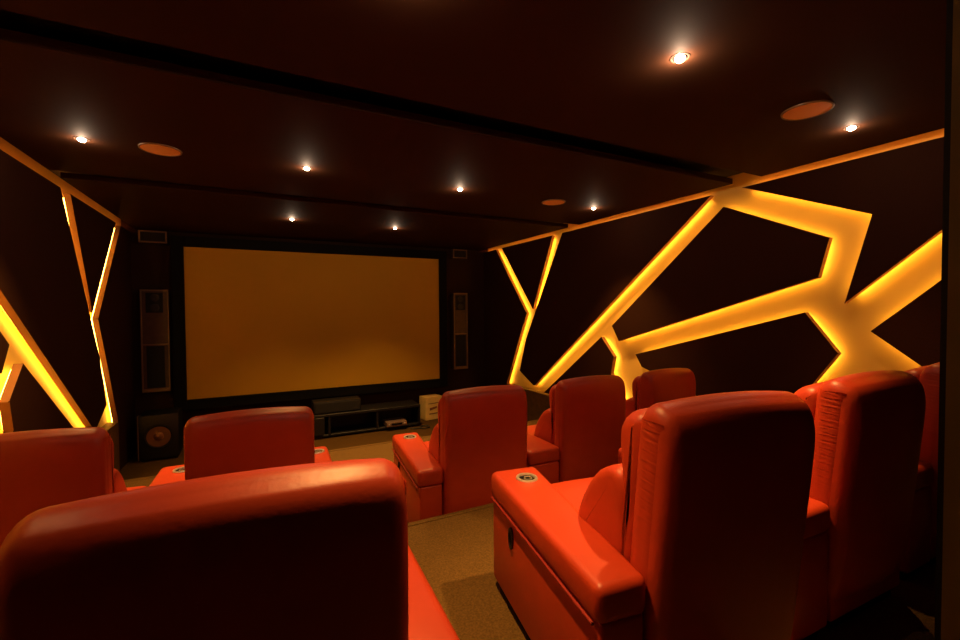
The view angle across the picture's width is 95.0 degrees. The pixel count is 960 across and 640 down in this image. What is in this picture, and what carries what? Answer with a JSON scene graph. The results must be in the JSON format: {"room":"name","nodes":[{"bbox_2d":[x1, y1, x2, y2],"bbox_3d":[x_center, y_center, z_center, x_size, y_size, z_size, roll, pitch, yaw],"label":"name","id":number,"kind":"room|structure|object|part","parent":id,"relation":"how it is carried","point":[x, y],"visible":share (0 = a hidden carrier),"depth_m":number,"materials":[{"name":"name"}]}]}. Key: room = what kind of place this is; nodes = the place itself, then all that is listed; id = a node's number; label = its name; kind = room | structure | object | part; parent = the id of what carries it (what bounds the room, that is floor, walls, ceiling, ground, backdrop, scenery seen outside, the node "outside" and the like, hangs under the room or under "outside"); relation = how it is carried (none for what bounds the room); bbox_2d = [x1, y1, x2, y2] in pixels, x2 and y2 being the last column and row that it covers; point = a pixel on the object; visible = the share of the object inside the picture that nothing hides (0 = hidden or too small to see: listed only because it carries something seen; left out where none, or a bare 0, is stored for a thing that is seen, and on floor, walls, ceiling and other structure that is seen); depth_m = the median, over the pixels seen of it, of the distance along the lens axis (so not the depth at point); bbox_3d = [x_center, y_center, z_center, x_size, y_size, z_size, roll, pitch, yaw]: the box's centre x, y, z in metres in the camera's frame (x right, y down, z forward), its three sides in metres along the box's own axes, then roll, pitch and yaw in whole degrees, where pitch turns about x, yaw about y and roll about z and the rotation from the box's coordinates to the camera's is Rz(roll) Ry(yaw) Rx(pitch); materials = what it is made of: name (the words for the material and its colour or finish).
{"room":"home theater","nodes":[
{"label":"home theater","id":0,"kind":"room"},
{"bbox_2d":[0,137,120,427],"bbox_3d":[-2.970,0.328,2.108,0.120,3.280,9.650,-1,2,-27],"label":"wall","id":1,"kind":"structure","parent":0,"point":[18,352],"depth_m":3.72,"materials":[{"name":"orange paint"}]},
{"bbox_2d":[0,332,8,373],"bbox_3d":[-2.788,-0.310,1.976,0.105,1.386,2.381,-1,2,-27],"label":"acoustic panel","id":2,"kind":"object","parent":1,"relation":"attached to","point":[4,345],"visible":1,"depth_m":2.98,"materials":[{"name":"brown fabric"}]},
{"bbox_2d":[0,363,72,432],"bbox_3d":[-3.590,0.789,3.581,0.105,0.953,1.814,-1,2,-27],"label":"acoustic panel","id":3,"kind":"object","parent":1,"relation":"attached to","point":[25,405],"visible":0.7,"depth_m":3.26,"materials":[{"name":"brown fabric"}]},
{"bbox_3d":[-3.608,0.808,3.556,0.049,0.808,1.518,-1,2,-27],"label":"mounting frame","id":4,"kind":"part","parent":3,"relation":"part of","materials":[{"name":"orange paint"}]},
{"bbox_2d":[0,149,106,426],"bbox_3d":[-3.520,0.011,3.416,0.105,2.374,3.565,-1,2,-27],"label":"acoustic panel","id":5,"kind":"object","parent":1,"relation":"attached to","point":[43,298],"visible":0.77,"depth_m":3.65,"materials":[{"name":"brown fabric"}]},
{"bbox_3d":[-3.564,0.004,3.438,0.049,2.246,3.312,-1,2,-27],"label":"mounting frame","id":6,"kind":"part","parent":5,"relation":"part of","materials":[{"name":"orange paint"}]},
{"bbox_2d":[63,193,115,311],"bbox_3d":[-4.257,-0.645,4.827,0.105,1.122,1.535,-1,2,-27],"label":"acoustic panel","id":7,"kind":"object","parent":1,"relation":"attached to","point":[92,231],"visible":0.76,"depth_m":4.61,"materials":[{"name":"brown fabric"}]},
{"bbox_2d":[101,422,119,471],"bbox_3d":[-3.015,1.574,2.496,0.109,0.770,6.575,-1,2,-27],"label":"baseboard","id":8,"kind":"structure","parent":1,"relation":"attached to","point":[112,428],"depth_m":5.31,"materials":[{"name":"brown wood"}]},
{"bbox_2d":[90,225,135,469],"bbox_3d":[-4.580,0.332,5.493,0.105,3.105,1.538,-1,2,-27],"label":"acoustic panel","id":9,"kind":"object","parent":1,"relation":"attached to","point":[111,316],"visible":0.86,"depth_m":5.55,"materials":[{"name":"brown fabric"}]},
{"bbox_3d":[-4.608,0.333,5.486,0.049,2.965,1.385,-1,2,-27],"label":"mounting frame","id":10,"kind":"part","parent":9,"relation":"part of","materials":[{"name":"orange paint"}]},
{"bbox_2d":[124,420,537,481],"bbox_3d":[-1.253,1.507,5.282,5.540,0.041,0.042,-1,2,-27],"label":"trim","id":11,"kind":"structure","parent":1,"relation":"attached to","point":[533,420],"depth_m":5.13,"materials":[{"name":"brown carpet"}]},
{"bbox_2d":[120,418,437,479],"bbox_3d":[-1.893,1.950,6.547,6.280,0.200,2.800,-1,2,-27],"label":"floor","id":12,"kind":"structure","parent":0,"point":[133,469],"depth_m":6.60,"materials":[{"name":"carpet"}]},
{"bbox_2d":[137,407,182,462],"bbox_3d":[-4.379,1.570,6.039,0.452,0.620,0.438,-1,2,-27],"label":"subwoofer","id":13,"kind":"object","parent":12,"relation":"on","point":[159,431],"visible":1,"depth_m":5.89,"materials":[{"name":"black paint"}]},
{"bbox_3d":[-4.511,1.562,5.812,0.010,0.590,0.080,-1,2,-27],"label":"edge trim","id":14,"kind":"part","parent":13,"relation":"part of","materials":[{"name":"black wood"}]},
{"bbox_2d":[314,400,419,437],"bbox_3d":[-2.470,1.653,7.014,3.050,0.380,0.470,-1,2,-27],"label":"media console","id":15,"kind":"object","parent":12,"relation":"on","point":[370,417],"visible":0.38,"depth_m":7.34,"materials":[{"name":"black paint"}]},
{"bbox_3d":[-2.716,1.651,6.649,0.700,0.265,0.015,-1,2,-27],"label":"door","id":16,"kind":"part","parent":15,"relation":"part of","materials":[{"name":"black paint"}]},
{"bbox_2d":[311,396,360,414],"bbox_3d":[-2.305,1.365,7.064,0.720,0.190,0.302,-1,2,-27],"label":"speaker","id":17,"kind":"object","parent":15,"relation":"on","point":[349,403],"visible":0.91,"depth_m":6.95},
{"bbox_2d":[315,400,359,413],"bbox_3d":[-2.238,1.368,6.934,0.680,0.150,0.011,-1,2,-27],"label":"grille","id":18,"kind":"object","parent":17,"relation":"attached to","point":[336,406],"depth_m":6.92,"materials":[{"name":"black fabric"}]},
{"bbox_2d":[383,417,406,426],"bbox_3d":[-1.430,1.722,7.388,0.340,0.085,0.298,-1,2,-27],"label":"receiver","id":19,"kind":"object","parent":15,"relation":"in","point":[392,422],"visible":1,"depth_m":7.31,"materials":[{"name":"silver metal"}]},
{"bbox_2d":[410,425,429,428],"bbox_3d":[-0.987,1.809,7.415,0.194,0.024,0.328,1,2,45],"label":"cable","id":20,"kind":"object","parent":12,"relation":"on","point":[420,427],"visible":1,"depth_m":7.37,"materials":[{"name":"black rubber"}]},
{"bbox_2d":[419,394,441,420],"bbox_3d":[-0.909,1.599,8.095,0.346,0.412,0.246,-1,2,-37],"label":"box","id":21,"kind":"object","parent":12,"relation":"on","point":[428,403],"visible":0.85,"depth_m":7.99,"materials":[{"name":"yellow cardboard"}]},
{"bbox_2d":[121,220,487,451],"bbox_3d":[-2.442,0.189,7.548,6.180,3.280,0.150,-1,2,-27],"label":"wall","id":22,"kind":"structure","parent":0,"point":[150,263],"depth_m":7.28,"materials":[{"name":"brown fabric"}]},
{"bbox_2d":[138,230,168,244],"bbox_3d":[-4.619,-1.169,6.228,0.330,0.170,0.153,-1,2,-27],"label":"speaker","id":23,"kind":"object","parent":22,"relation":"attached to","point":[144,236],"visible":1,"depth_m":6.17},
{"bbox_2d":[140,232,164,241],"bbox_3d":[-4.589,-1.167,6.170,0.280,0.120,0.010,-1,2,-27],"label":"grille","id":24,"kind":"object","parent":23,"relation":"attached to","point":[144,236],"depth_m":6.16,"materials":[{"name":"black fabric"}]},
{"bbox_2d":[139,289,171,392],"bbox_3d":[-4.607,0.293,6.262,0.330,1.445,0.159,-1,2,-27],"label":"tower speaker","id":25,"kind":"object","parent":22,"relation":"attached to","point":[155,315],"visible":1,"depth_m":6.21},
{"bbox_2d":[145,293,162,312],"bbox_3d":[-4.580,-0.243,6.188,0.200,0.280,0.022,-1,2,-27],"label":"grille","id":26,"kind":"object","parent":25,"relation":"attached to","point":[153,301],"depth_m":6.18,"materials":[{"name":"black fabric"}]},
{"bbox_2d":[146,346,165,387],"bbox_3d":[-4.575,0.662,6.215,0.210,0.590,0.013,-1,2,-27],"label":"grille","id":27,"kind":"object","parent":25,"relation":"attached to","point":[155,355],"depth_m":6.21,"materials":[{"name":"black fabric"}]},
{"bbox_2d":[170,235,447,410],"bbox_3d":[-2.534,0.015,7.305,4.230,2.510,0.188,-1,2,-27],"label":"projection screen","id":28,"kind":"object","parent":22,"relation":"attached to","point":[254,321],"visible":0.94,"depth_m":7.06,"materials":[{"name":"orange fabric"}]},
{"bbox_2d":[450,249,466,258],"bbox_3d":[-0.407,-1.252,8.390,0.290,0.170,0.153,-1,2,-27],"label":"speaker","id":29,"kind":"object","parent":22,"relation":"attached to","point":[454,253],"visible":1,"depth_m":8.33},
{"bbox_2d":[454,250,465,256],"bbox_3d":[-0.377,-1.251,8.332,0.240,0.120,0.010,-1,2,-27],"label":"grille","id":30,"kind":"object","parent":29,"relation":"attached to","point":[457,253],"depth_m":8.33,"materials":[{"name":"black fabric"}]},
{"bbox_2d":[451,293,467,369],"bbox_3d":[-0.395,0.210,8.424,0.290,1.445,0.159,-1,2,-27],"label":"tower speaker","id":31,"kind":"object","parent":22,"relation":"attached to","point":[459,301],"visible":1,"depth_m":8.36},
{"bbox_2d":[456,295,464,309],"bbox_3d":[-0.368,-0.326,8.349,0.200,0.280,0.022,-1,2,-27],"label":"grille","id":32,"kind":"object","parent":31,"relation":"attached to","point":[460,299],"depth_m":8.34,"materials":[{"name":"black fabric"}]},
{"bbox_2d":[456,335,465,365],"bbox_3d":[-0.363,0.578,8.376,0.210,0.590,0.013,-1,2,-27],"label":"grille","id":33,"kind":"object","parent":31,"relation":"attached to","point":[460,339],"depth_m":8.37,"materials":[{"name":"black fabric"}]},
{"bbox_2d":[60,172,567,250],"bbox_3d":[-1.795,-1.319,6.229,5.450,0.050,2.730,-1,2,-27],"label":"ceiling","id":34,"kind":"structure","parent":0,"point":[142,204],"depth_m":5.51,"materials":[{"name":"brown paint"}]},
{"bbox_2d":[125,421,537,522],"bbox_3d":[-0.650,1.817,4.118,6.280,0.600,2.650,-1,2,-27],"label":"floor","id":35,"kind":"structure","parent":0,"point":[385,450],"depth_m":4.92,"materials":[{"name":"brown carpet"}]},
{"bbox_2d":[0,427,145,546],"bbox_3d":[-2.394,1.039,2.314,0.934,1.071,1.006,-1,2,-26],"label":"chair","id":36,"kind":"object","parent":35,"relation":"on","point":[39,469],"visible":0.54,"depth_m":1.99,"materials":[{"name":"red leather"}]},
{"bbox_2d":[111,438,113,492],"bbox_3d":[-2.146,0.858,2.123,0.606,0.592,0.144,-1,4,-26],"label":"cushion","id":37,"kind":"object","parent":36,"relation":"on","point":[112,444],"depth_m":2.23,"materials":[{"name":"red leather"}]},
{"bbox_2d":[113,469,126,492],"bbox_3d":[-2.199,0.943,2.236,0.614,0.350,0.331,-1,2,-26],"label":"lumbar cushion","id":38,"kind":"object","parent":36,"relation":"on","point":[119,485],"depth_m":2.30,"materials":[{"name":"red leather"}]},
{"bbox_2d":[126,486,145,490],"bbox_3d":[-2.306,1.173,2.468,0.614,0.193,0.772,-1,2,-26],"label":"seat cushion","id":39,"kind":"object","parent":36,"relation":"on","point":[129,488],"depth_m":2.83,"materials":[{"name":"red leather"}]},
{"bbox_2d":[149,406,331,485],"bbox_3d":[-1.482,1.021,2.782,1.095,1.071,1.011,-1,2,-25],"label":"chair","id":40,"kind":"object","parent":35,"relation":"on","point":[228,442],"visible":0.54,"depth_m":2.36,"materials":[{"name":"red leather"}]},
{"bbox_3d":[-1.253,0.984,2.442,0.630,0.981,0.178,-1,4,-25],"label":"backrest","id":41,"kind":"part","parent":40,"relation":"part of","materials":[{"name":"red leather"}]},
{"bbox_2d":[392,385,526,522],"bbox_3d":[-0.198,0.995,3.438,0.856,1.071,1.022,-1,2,-24],"label":"chair","id":42,"kind":"object","parent":35,"relation":"on","point":[480,432],"visible":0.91,"depth_m":3.00,"materials":[{"name":"red leather"}]},
{"bbox_3d":[-0.471,1.290,3.358,0.203,0.400,0.934,-1,2,-22],"label":"armrest","id":43,"kind":"part","parent":42,"relation":"part of","materials":[{"name":"red leather"}]},
{"bbox_2d":[428,424,439,462],"bbox_3d":[-0.065,0.901,3.331,0.614,0.350,0.331,-1,2,-24],"label":"lumbar cushion","id":44,"kind":"object","parent":42,"relation":"on","point":[434,444],"depth_m":3.14,"materials":[{"name":"red leather"}]},
{"bbox_2d":[438,400,440,463],"bbox_3d":[-0.015,0.815,3.216,0.606,0.592,0.144,-1,4,-24],"label":"cushion","id":45,"kind":"object","parent":42,"relation":"on","point":[439,403],"depth_m":3.07,"materials":[{"name":"red leather"}]},
{"bbox_3d":[0.037,0.958,3.104,0.630,0.981,0.178,-1,4,-24],"label":"backrest","id":46,"kind":"part","parent":42,"relation":"part of","materials":[{"name":"red leather"}]},
{"bbox_2d":[527,375,625,483],"bbox_3d":[0.591,0.980,3.846,0.934,1.071,1.006,-1,2,-26],"label":"chair","id":47,"kind":"object","parent":35,"relation":"on","point":[578,436],"visible":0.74,"depth_m":3.42,"materials":[{"name":"red leather"}]},
{"bbox_2d":[527,425,535,434],"bbox_3d":[0.679,1.114,3.999,0.614,0.193,0.772,-1,2,-26],"label":"seat cushion","id":48,"kind":"object","parent":47,"relation":"on","point":[530,429],"depth_m":4.10,"materials":[{"name":"red leather"}]},
{"bbox_2d":[534,408,551,442],"bbox_3d":[0.786,0.884,3.768,0.614,0.350,0.331,-1,2,-26],"label":"lumbar cushion","id":49,"kind":"object","parent":47,"relation":"on","point":[543,430],"depth_m":3.58,"materials":[{"name":"red leather"}]},
{"bbox_3d":[0.293,1.275,3.743,0.262,0.400,0.926,-1,2,-26],"label":"armrest","id":50,"kind":"part","parent":47,"relation":"part of","materials":[{"name":"red leather"}]},
{"bbox_2d":[549,384,556,444],"bbox_3d":[0.839,0.798,3.654,0.606,0.592,0.144,-1,4,-26],"label":"cushion","id":51,"kind":"object","parent":47,"relation":"on","point":[553,391],"depth_m":3.50,"materials":[{"name":"red leather"}]},
{"bbox_2d":[625,368,695,418],"bbox_3d":[1.460,0.963,4.291,0.997,1.071,1.009,-1,2,-26],"label":"chair","id":52,"kind":"object","parent":35,"relation":"on","point":[650,388],"visible":0.27,"depth_m":3.85,"materials":[{"name":"red leather"}]},
{"bbox_2d":[625,397,634,418],"bbox_3d":[1.577,0.869,4.174,0.559,0.350,0.331,-1,2,-26],"label":"lumbar cushion","id":53,"kind":"object","parent":52,"relation":"on","point":[630,403],"depth_m":3.99,"materials":[{"name":"red leather"}]},
{"bbox_2d":[632,375,640,410],"bbox_3d":[1.630,0.783,4.060,0.552,0.592,0.144,-1,4,-26],"label":"cushion","id":54,"kind":"object","parent":52,"relation":"on","point":[636,384],"depth_m":3.91,"materials":[{"name":"red leather"}]},
{"bbox_3d":[1.686,0.925,3.950,0.573,0.981,0.178,-1,4,-26],"label":"backrest","id":55,"kind":"part","parent":52,"relation":"part of","materials":[{"name":"red leather"}]},
{"bbox_2d":[0,28,732,224],"bbox_3d":[-0.564,-1.267,3.832,5.450,0.050,2.180,-1,2,-27],"label":"ceiling","id":56,"kind":"structure","parent":0,"point":[232,132],"depth_m":3.08,"materials":[{"name":"brown paint"}]},
{"bbox_2d":[73,137,89,141],"bbox_3d":[-2.651,-1.196,2.930,0.086,0.019,0.086,-1,2,-27],"label":"recessed light","id":57,"kind":"object","parent":56,"relation":"in","point":[81,139],"visible":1,"depth_m":2.92,"materials":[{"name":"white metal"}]},
{"bbox_2d":[138,143,181,155],"bbox_3d":[-2.269,-1.209,3.126,0.256,0.008,0.256,-1,2,-27],"label":"ceiling speaker","id":58,"kind":"object","parent":56,"relation":"attached to","point":[154,148],"visible":1,"depth_m":3.11,"materials":[{"name":"brown"}]},
{"bbox_2d":[301,166,311,170],"bbox_3d":[-1.402,-1.220,3.560,0.086,0.019,0.086,-1,2,-27],"label":"recessed light","id":59,"kind":"object","parent":56,"relation":"in","point":[306,168],"visible":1,"depth_m":3.54,"materials":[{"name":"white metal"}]},
{"bbox_2d":[542,199,565,204],"bbox_3d":[0.795,-1.271,4.755,0.256,0.008,0.256,-1,2,-27],"label":"ceiling speaker","id":60,"kind":"object","parent":56,"relation":"attached to","point":[550,201],"visible":1,"depth_m":4.74,"materials":[{"name":"brown"}]},
{"bbox_2d":[0,9,742,222],"bbox_3d":[-0.353,-1.398,3.415,6.180,0.070,9.650,-1,2,-27],"label":"ceiling","id":61,"kind":"structure","parent":0,"point":[9,20],"depth_m":2.51,"materials":[{"name":"black paint"}]},
{"bbox_2d":[0,0,946,175],"bbox_3d":[0.953,-1.204,0.879,5.450,0.050,3.940,-1,2,-27],"label":"ceiling","id":62,"kind":"structure","parent":0,"point":[600,70],"depth_m":2.00,"materials":[{"name":"brown paint"}]},
{"bbox_2d":[670,52,689,63],"bbox_3d":[0.921,-1.198,2.027,0.086,0.019,0.086,-1,2,-27],"label":"recessed light","id":63,"kind":"object","parent":62,"relation":"in","point":[679,58],"visible":1,"depth_m":2.02,"materials":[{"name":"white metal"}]},
{"bbox_2d":[781,100,834,120],"bbox_3d":[1.914,-1.224,2.576,0.256,0.008,0.256,-1,2,-27],"label":"ceiling speaker","id":64,"kind":"object","parent":62,"relation":"attached to","point":[806,110],"visible":1,"depth_m":2.56,"materials":[{"name":"brown"}]},
{"bbox_2d":[843,125,859,130],"bbox_3d":[2.390,-1.228,2.831,0.086,0.019,0.086,-1,2,-27],"label":"recessed light","id":65,"kind":"object","parent":62,"relation":"in","point":[852,127],"visible":1,"depth_m":2.82,"materials":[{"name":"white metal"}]},
{"bbox_2d":[408,506,935,639],"bbox_3d":[0.914,1.748,1.069,6.280,0.900,4.200,-1,2,-27],"label":"floor","id":66,"kind":"structure","parent":0,"point":[455,554],"depth_m":2.04,"materials":[{"name":"brown carpet"}]},
{"bbox_2d":[0,458,459,639],"bbox_3d":[-0.676,0.793,1.168,1.095,1.026,1.011,-1,2,-25],"label":"chair","id":67,"kind":"object","parent":66,"relation":"on","point":[321,550],"visible":1,"depth_m":0.74,"materials":[{"name":"red leather"}]},
{"bbox_2d":[408,503,493,526],"bbox_3d":[-0.044,1.272,2.918,5.540,0.041,0.042,-1,2,-27],"label":"trim","id":68,"kind":"structure","parent":66,"relation":"attached to","point":[414,523],"depth_m":2.83,"materials":[{"name":"brown carpet"}]},
{"bbox_2d":[491,391,814,639],"bbox_3d":[0.560,0.749,1.738,0.804,1.067,1.056,-1,2,-19],"label":"chair","id":69,"kind":"object","parent":66,"relation":"on","point":[698,531],"visible":1,"depth_m":1.30,"materials":[{"name":"red leather"}]},
{"bbox_3d":[0.132,0.928,1.869,0.015,0.093,0.045,-1,2,-19],"label":"recline handle","id":70,"kind":"part","parent":69,"relation":"part of","materials":[{"name":"black plastic"}]},
{"bbox_3d":[0.302,1.041,1.707,0.218,0.400,0.933,-1,2,-17],"label":"armrest","id":71,"kind":"part","parent":69,"relation":"part of","materials":[{"name":"red leather"}]},
{"bbox_2d":[552,477,593,510],"bbox_3d":[0.594,0.883,1.876,0.571,0.193,0.772,-1,2,-19],"label":"seat cushion","id":72,"kind":"object","parent":69,"relation":"on","point":[574,491],"depth_m":2.04,"materials":[{"name":"red leather"}]},
{"bbox_2d":[578,463,624,552],"bbox_3d":[0.674,0.653,1.634,0.571,0.350,0.331,-1,2,-19],"label":"lumbar cushion","id":73,"kind":"object","parent":69,"relation":"on","point":[602,507],"depth_m":1.47,"materials":[{"name":"red leather"}]},
{"bbox_2d":[621,407,649,561],"bbox_3d":[0.721,0.562,1.494,0.564,0.592,0.144,-1,8,-19],"label":"cushion","id":74,"kind":"object","parent":69,"relation":"on","point":[632,431],"depth_m":1.37,"materials":[{"name":"red leather"}]},
{"bbox_3d":[0.760,0.714,1.388,0.586,0.981,0.178,-1,8,-19],"label":"backrest","id":75,"kind":"part","parent":69,"relation":"part of","materials":[{"name":"red leather"}]},
{"bbox_2d":[618,370,925,639],"bbox_3d":[1.371,0.739,2.204,0.868,1.052,1.031,-1,2,-25],"label":"chair","id":76,"kind":"object","parent":66,"relation":"on","point":[869,425],"visible":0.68,"depth_m":1.77,"materials":[{"name":"red leather"}]},
{"bbox_3d":[1.087,1.028,2.125,0.244,0.394,0.926,-1,2,-25],"label":"armrest","id":77,"kind":"part","parent":76,"relation":"part of","materials":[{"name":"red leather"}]},
{"bbox_2d":[794,381,825,418],"bbox_3d":[1.609,0.556,2.003,0.564,0.584,0.145,-1,7,-25],"label":"cushion","id":78,"kind":"object","parent":76,"relation":"on","point":[808,393],"depth_m":1.84,"materials":[{"name":"red leather"}]},
{"bbox_3d":[1.488,1.081,2.282,0.567,0.266,0.860,-1,2,-25],"label":"seat","id":79,"kind":"part","parent":76,"relation":"part of","materials":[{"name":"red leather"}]},
{"bbox_3d":[1.661,0.702,1.899,0.586,0.967,0.179,-1,7,-25],"label":"backrest","id":80,"kind":"part","parent":76,"relation":"part of","materials":[{"name":"red leather"}]},
{"bbox_2d":[900,362,939,580],"bbox_3d":[2.298,0.721,2.678,1.019,1.052,1.036,-1,2,-26],"label":"chair","id":81,"kind":"object","parent":66,"relation":"on","point":[921,545],"visible":0.22,"depth_m":2.19,"materials":[{"name":"red leather"}]},
{"bbox_3d":[1.948,1.011,2.562,0.244,0.394,0.926,-1,2,-26],"label":"armrest","id":82,"kind":"part","parent":81,"relation":"part of","materials":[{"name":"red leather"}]},
{"bbox_2d":[904,365,928,378],"bbox_3d":[2.471,0.539,2.445,0.564,0.584,0.145,-1,7,-26],"label":"cushion","id":83,"kind":"object","parent":81,"relation":"on","point":[916,372],"depth_m":2.29,"materials":[{"name":"red leather"}]},
{"bbox_3d":[2.523,0.685,2.342,0.586,0.967,0.179,-1,7,-26],"label":"backrest","id":84,"kind":"part","parent":81,"relation":"part of","materials":[{"name":"red leather"}]},
{"bbox_3d":[2.347,1.064,2.723,0.567,0.266,0.860,-1,2,-26],"label":"seat","id":85,"kind":"part","parent":81,"relation":"part of","materials":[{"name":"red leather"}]},
{"bbox_2d":[488,128,943,399],"bbox_3d":[2.288,0.224,4.806,0.120,3.280,9.650,-1,2,-27],"label":"wall","id":86,"kind":"structure","parent":0,"point":[849,326],"depth_m":3.77,"materials":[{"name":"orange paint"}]},
{"bbox_2d":[484,250,528,385],"bbox_3d":[0.477,0.232,8.088,0.105,3.105,1.538,-1,2,-27],"label":"acoustic panel","id":87,"kind":"object","parent":86,"relation":"attached to","point":[506,314],"visible":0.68,"depth_m":8.18,"materials":[{"name":"brown fabric"}]},
{"bbox_2d":[502,235,554,308],"bbox_3d":[0.800,-0.745,7.422,0.105,1.122,1.535,-1,2,-27],"label":"acoustic panel","id":88,"kind":"object","parent":86,"relation":"attached to","point":[528,260],"visible":1,"depth_m":7.22,"materials":[{"name":"brown fabric"}]},
{"bbox_2d":[507,383,549,420],"bbox_3d":[2.038,1.474,5.090,0.109,0.770,6.575,-1,2,-27],"label":"baseboard","id":89,"kind":"structure","parent":86,"relation":"attached to","point":[538,402],"depth_m":7.18,"materials":[{"name":"brown wood"}]},
{"bbox_2d":[544,337,616,393],"bbox_3d":[1.467,0.689,6.176,0.105,0.953,1.814,-1,2,-27],"label":"acoustic panel","id":90,"kind":"object","parent":86,"relation":"attached to","point":[599,359],"visible":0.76,"depth_m":5.91,"materials":[{"name":"brown fabric"}]},
{"bbox_2d":[520,195,713,384],"bbox_3d":[1.537,-0.089,6.011,0.105,2.374,3.565,-1,2,-27],"label":"acoustic panel","id":91,"kind":"object","parent":86,"relation":"attached to","point":[592,266],"visible":1,"depth_m":5.97,"materials":[{"name":"brown fabric"}]},
{"bbox_2d":[612,207,832,340],"bbox_3d":[2.269,-0.410,4.571,0.105,1.386,2.381,-1,2,-27],"label":"acoustic panel","id":92,"kind":"object","parent":86,"relation":"attached to","point":[738,257],"visible":1,"depth_m":4.24,"materials":[{"name":"brown fabric"}]},
{"bbox_2d":[635,312,840,395],"bbox_3d":[2.380,0.372,4.386,0.105,0.903,2.060,-1,2,-27],"label":"acoustic panel","id":93,"kind":"object","parent":86,"relation":"attached to","point":[792,353],"visible":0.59,"depth_m":4.00,"materials":[{"name":"brown fabric"}]},
{"bbox_2d":[742,137,943,302],"bbox_3d":[2.846,-0.675,3.436,0.105,1.092,1.576,-1,2,-27],"label":"acoustic panel","id":94,"kind":"object","parent":86,"relation":"attached to","point":[901,188],"visible":0.91,"depth_m":3.18,"materials":[{"name":"brown fabric"}]},
{"bbox_2d":[871,280,940,365],"bbox_3d":[3.235,0.100,2.708,0.105,1.617,1.297,-1,2,-27],"label":"acoustic panel","id":95,"kind":"object","parent":86,"relation":"attached to","point":[914,330],"visible":0.54,"depth_m":3.02,"materials":[{"name":"brown fabric"}]},
{"bbox_3d":[1.036,-0.001,0.763,6.180,2.610,0.150,-1,2,-27],"label":"wall","id":96,"kind":"structure","parent":0,"visible":0},
{"bbox_2d":[934,0,952,639],"bbox_3d":[0.755,0.068,0.706,0.015,2.478,0.020,-1,2,-27],"label":"trim","id":97,"kind":"structure","parent":96,"relation":"attached to","point":[949,9],"depth_m":0.71,"materials":[{"name":"black paint"}]},
{"bbox_2d":[941,0,959,639],"bbox_3d":[0.773,0.070,0.613,0.048,2.478,0.162,-1,2,-27],"label":"trim","id":98,"kind":"structure","parent":96,"relation":"attached to","point":[950,608],"depth_m":0.67,"materials":[{"name":"brown wood"}]}
]}

